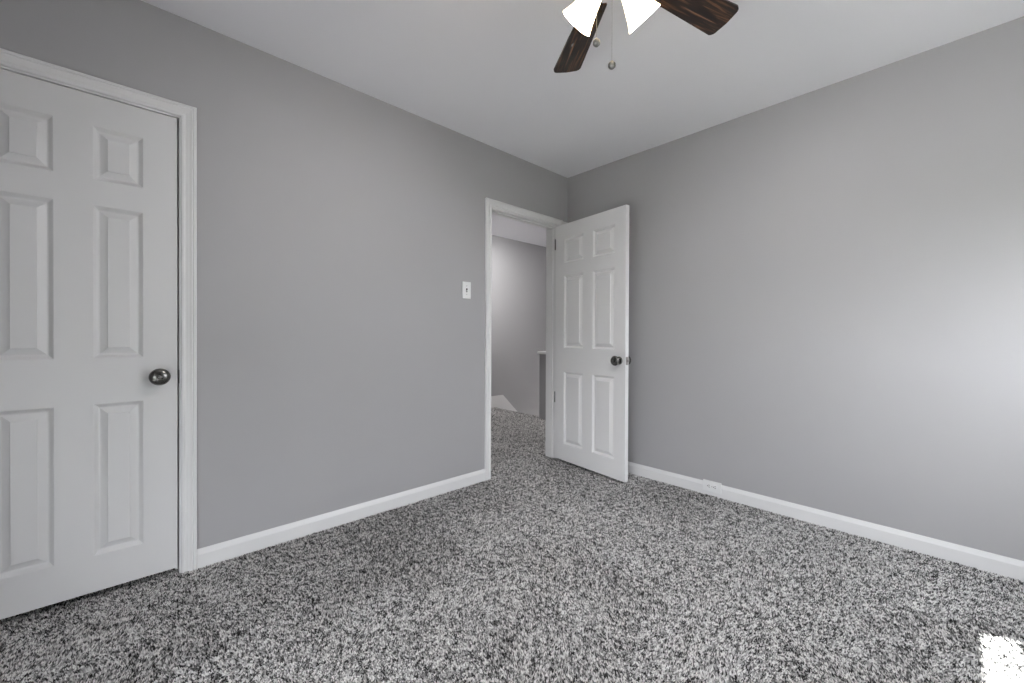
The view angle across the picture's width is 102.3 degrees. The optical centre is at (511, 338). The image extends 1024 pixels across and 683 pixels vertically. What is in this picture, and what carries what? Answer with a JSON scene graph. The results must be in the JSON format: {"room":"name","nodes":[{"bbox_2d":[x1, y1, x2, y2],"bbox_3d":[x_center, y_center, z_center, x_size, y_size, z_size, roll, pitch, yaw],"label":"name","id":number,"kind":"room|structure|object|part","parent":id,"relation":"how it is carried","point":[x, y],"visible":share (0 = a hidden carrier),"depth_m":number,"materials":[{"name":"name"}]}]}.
{"room":"empty bedroom","nodes":[
{"label":"empty bedroom","id":0,"kind":"room"},
{"bbox_2d":[0,0,566,548],"bbox_3d":[-0.830,-0.253,2.496,3.500,2.670,0.115,0,0,-43],"label":"wall","id":1,"kind":"structure","parent":0,"point":[341,351],"depth_m":2.19,"materials":[{"name":"grey paint"}]},
{"bbox_2d":[0,69,176,619],"bbox_3d":[-1.716,0.022,1.616,0.627,1.978,0.167,0,0,-43],"label":"door","id":2,"kind":"structure","parent":1,"relation":"in","point":[88,182],"depth_m":1.62,"materials":[{"name":"white paint"}]},
{"bbox_3d":[-1.806,-0.740,1.525,0.149,0.211,0.035,0,0,-43],"label":"panel","id":3,"kind":"part","parent":2,"relation":"part of","materials":[{"name":"white paint"}]},
{"bbox_3d":[-1.808,-0.227,1.528,0.149,0.610,0.035,0,0,-43],"label":"panel","id":4,"kind":"part","parent":2,"relation":"part of","materials":[{"name":"white paint"}]},
{"bbox_3d":[-1.811,0.565,1.532,0.149,0.606,0.035,0,0,-43],"label":"panel","id":5,"kind":"part","parent":2,"relation":"part of","materials":[{"name":"white paint"}]},
{"bbox_3d":[-1.620,-0.740,1.699,0.149,0.211,0.035,0,0,-43],"label":"panel","id":6,"kind":"part","parent":2,"relation":"part of","materials":[{"name":"white paint"}]},
{"bbox_3d":[-1.622,-0.227,1.702,0.149,0.610,0.035,0,0,-43],"label":"panel","id":7,"kind":"part","parent":2,"relation":"part of","materials":[{"name":"white paint"}]},
{"bbox_3d":[-1.625,0.564,1.706,0.149,0.606,0.035,0,0,-43],"label":"panel","id":8,"kind":"part","parent":2,"relation":"part of","materials":[{"name":"white paint"}]},
{"bbox_3d":[-1.493,0.162,1.747,0.072,0.072,0.051,0,0,-43],"label":"knob","id":9,"kind":"part","parent":2,"relation":"part of","materials":[{"name":"grey metal"}]},
{"bbox_2d":[0,48,196,573],"bbox_3d":[-1.735,0.004,1.637,0.758,2.074,0.133,0,0,-43],"label":"door frame","id":10,"kind":"structure","parent":1,"relation":"attached to","point":[186,115],"depth_m":1.83,"materials":[{"name":"white paint"}]},
{"bbox_2d":[197,469,485,569],"bbox_3d":[-0.807,0.997,2.440,1.690,0.087,0.014,0,0,-43],"label":"baseboard","id":11,"kind":"structure","parent":1,"relation":"attached to","point":[219,552],"depth_m":2.23,"materials":[{"name":"white paint"}]},
{"bbox_2d":[462,281,470,298],"bbox_3d":[-0.314,-0.339,2.885,0.072,0.118,0.022,0,0,-43],"label":"light switch","id":12,"kind":"object","parent":1,"relation":"attached to","point":[466,286],"visible":1,"depth_m":2.89,"materials":[{"name":"white plastic"}]},
{"bbox_2d":[484,198,566,480],"bbox_3d":[0.103,0.004,3.369,0.944,2.068,0.145,0,0,-43],"label":"door frame","id":13,"kind":"structure","parent":1,"relation":"attached to","point":[494,207],"depth_m":3.44,"materials":[{"name":"white paint"}]},
{"bbox_3d":[0.032,0.004,3.393,0.875,2.068,0.012,0,0,-43],"label":"casing","id":14,"kind":"part","parent":13,"relation":"part of","materials":[{"name":"white paint"}]},
{"bbox_2d":[554,205,630,481],"bbox_3d":[0.604,0.034,3.239,0.167,1.975,0.764,0,0,-36],"label":"door","id":15,"kind":"structure","parent":1,"relation":"in","point":[592,359],"depth_m":3.18,"materials":[{"name":"white paint"}]},
{"bbox_3d":[0.509,0.578,3.371,0.035,0.605,0.220,0,0,-36],"label":"panel","id":16,"kind":"part","parent":15,"relation":"part of","materials":[{"name":"white paint"}]},
{"bbox_3d":[0.515,-0.734,3.363,0.035,0.208,0.220,0,0,-36],"label":"panel","id":17,"kind":"part","parent":15,"relation":"part of","materials":[{"name":"white paint"}]},
{"bbox_3d":[0.513,-0.224,3.366,0.035,0.602,0.220,0,0,-36],"label":"panel","id":18,"kind":"part","parent":15,"relation":"part of","materials":[{"name":"white paint"}]},
{"bbox_3d":[0.696,0.580,3.111,0.035,0.605,0.216,0,0,-36],"label":"panel","id":19,"kind":"part","parent":15,"relation":"part of","materials":[{"name":"white paint"}]},
{"bbox_3d":[0.699,-0.222,3.106,0.035,0.602,0.216,0,0,-36],"label":"panel","id":20,"kind":"part","parent":15,"relation":"part of","materials":[{"name":"white paint"}]},
{"bbox_3d":[0.701,-0.732,3.103,0.035,0.208,0.216,0,0,-36],"label":"panel","id":21,"kind":"part","parent":15,"relation":"part of","materials":[{"name":"white paint"}]},
{"bbox_3d":[0.741,0.158,2.949,0.051,0.072,0.072,0,0,-36],"label":"knob","id":22,"kind":"part","parent":15,"relation":"part of","materials":[{"name":"grey metal"}]},
{"bbox_2d":[0,415,1023,682],"bbox_3d":[0.672,1.117,3.235,6.700,0.152,5.480,0,0,-43],"label":"floor","id":23,"kind":"structure","parent":0,"point":[177,570],"depth_m":1.50,"materials":[{"name":"grey carpet"}]},
{"bbox_2d":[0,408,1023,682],"bbox_3d":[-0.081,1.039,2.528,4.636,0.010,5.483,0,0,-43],"label":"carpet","id":24,"kind":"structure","parent":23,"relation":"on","point":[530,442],"depth_m":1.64,"materials":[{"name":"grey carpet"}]},
{"bbox_2d":[491,235,545,415],"bbox_3d":[-0.761,0.904,5.714,5.400,5.020,0.100,0,0,-43],"label":"wall","id":25,"kind":"structure","parent":0,"point":[518,312],"depth_m":6.44,"materials":[{"name":"grey paint"}]},
{"bbox_2d":[491,395,516,411],"bbox_3d":[-0.725,1.933,5.676,5.400,2.163,0.018,0,0,-43],"label":"trim","id":26,"kind":"structure","parent":25,"relation":"attached to","point":[499,401],"depth_m":6.19,"materials":[{"name":"white paint"}]},
{"bbox_2d":[492,214,545,246],"bbox_3d":[-0.444,-1.556,4.422,6.700,0.083,2.185,0,0,-43],"label":"ceiling","id":27,"kind":"structure","parent":0,"point":[503,227],"depth_m":5.85,"materials":[{"name":"paint"}]},
{"bbox_2d":[539,354,545,419],"bbox_3d":[0.834,1.804,6.368,2.180,3.224,1.140,0,0,-43],"label":"wall","id":28,"kind":"structure","parent":0,"point":[542,357],"depth_m":5.25,"materials":[{"name":"grey paint"}]},
{"bbox_2d":[141,0,1023,177],"bbox_3d":[0.302,-1.492,1.287,3.500,0.170,3.180,0,0,-43],"label":"ceiling","id":29,"kind":"structure","parent":0,"point":[482,71],"depth_m":2.05,"materials":[{"name":"paint"}]},
{"bbox_2d":[554,0,738,72],"bbox_3d":[0.352,-1.135,1.297,1.062,0.542,1.023,0,0,-43],"label":"ceiling fan","id":30,"kind":"object","parent":29,"relation":"hanging from","point":[708,16],"visible":1,"depth_m":1.49,"materials":[{"name":"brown wood"}]},
{"bbox_3d":[0.272,-1.204,1.673,0.125,0.031,0.383,0,0,-9],"label":"blade","id":31,"kind":"part","parent":30,"relation":"part of","materials":[{"name":"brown wood"}]},
{"bbox_3d":[0.235,-1.091,1.378,0.116,0.133,0.133,0,0,-43],"label":"lamp shade","id":32,"kind":"part","parent":30,"relation":"part of","materials":[{"name":"white glass"}]},
{"bbox_3d":[0.271,-0.948,1.320,0.024,0.028,0.024,0,0,-43],"label":"pull knob","id":33,"kind":"part","parent":30,"relation":"part of","materials":[{"name":"silver metal"}]},
{"bbox_3d":[0.320,-0.878,1.323,0.024,0.028,0.024,0,0,-43],"label":"pull knob","id":34,"kind":"part","parent":30,"relation":"part of","materials":[{"name":"silver metal"}]},
{"bbox_3d":[0.426,-1.091,1.361,0.132,0.133,0.114,0,0,-43],"label":"lamp shade","id":35,"kind":"part","parent":30,"relation":"part of","materials":[{"name":"white glass"}]},
{"bbox_3d":[0.644,-1.202,1.481,0.383,0.031,0.125,0,0,-27],"label":"blade","id":36,"kind":"part","parent":30,"relation":"part of","materials":[{"name":"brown wood"}]},
{"bbox_2d":[567,16,1023,560],"bbox_3d":[1.576,-0.244,2.572,0.115,2.670,3.295,0,0,-43],"label":"wall","id":37,"kind":"structure","parent":0,"point":[826,284],"depth_m":2.22,"materials":[{"name":"grey paint"}]},
{"bbox_2d":[703,479,721,493],"bbox_3d":[1.325,0.980,2.730,0.010,0.072,0.116,0,0,-43],"label":"wall outlet","id":38,"kind":"object","parent":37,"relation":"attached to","point":[708,485],"visible":1,"depth_m":2.73,"materials":[{"name":"white plastic"}]},
{"bbox_2d":[628,462,1023,580],"bbox_3d":[1.564,1.006,2.494,0.014,0.087,3.180,0,0,-43],"label":"baseboard","id":39,"kind":"structure","parent":37,"relation":"attached to","point":[997,564],"depth_m":2.19,"materials":[{"name":"white paint"}]}
]}

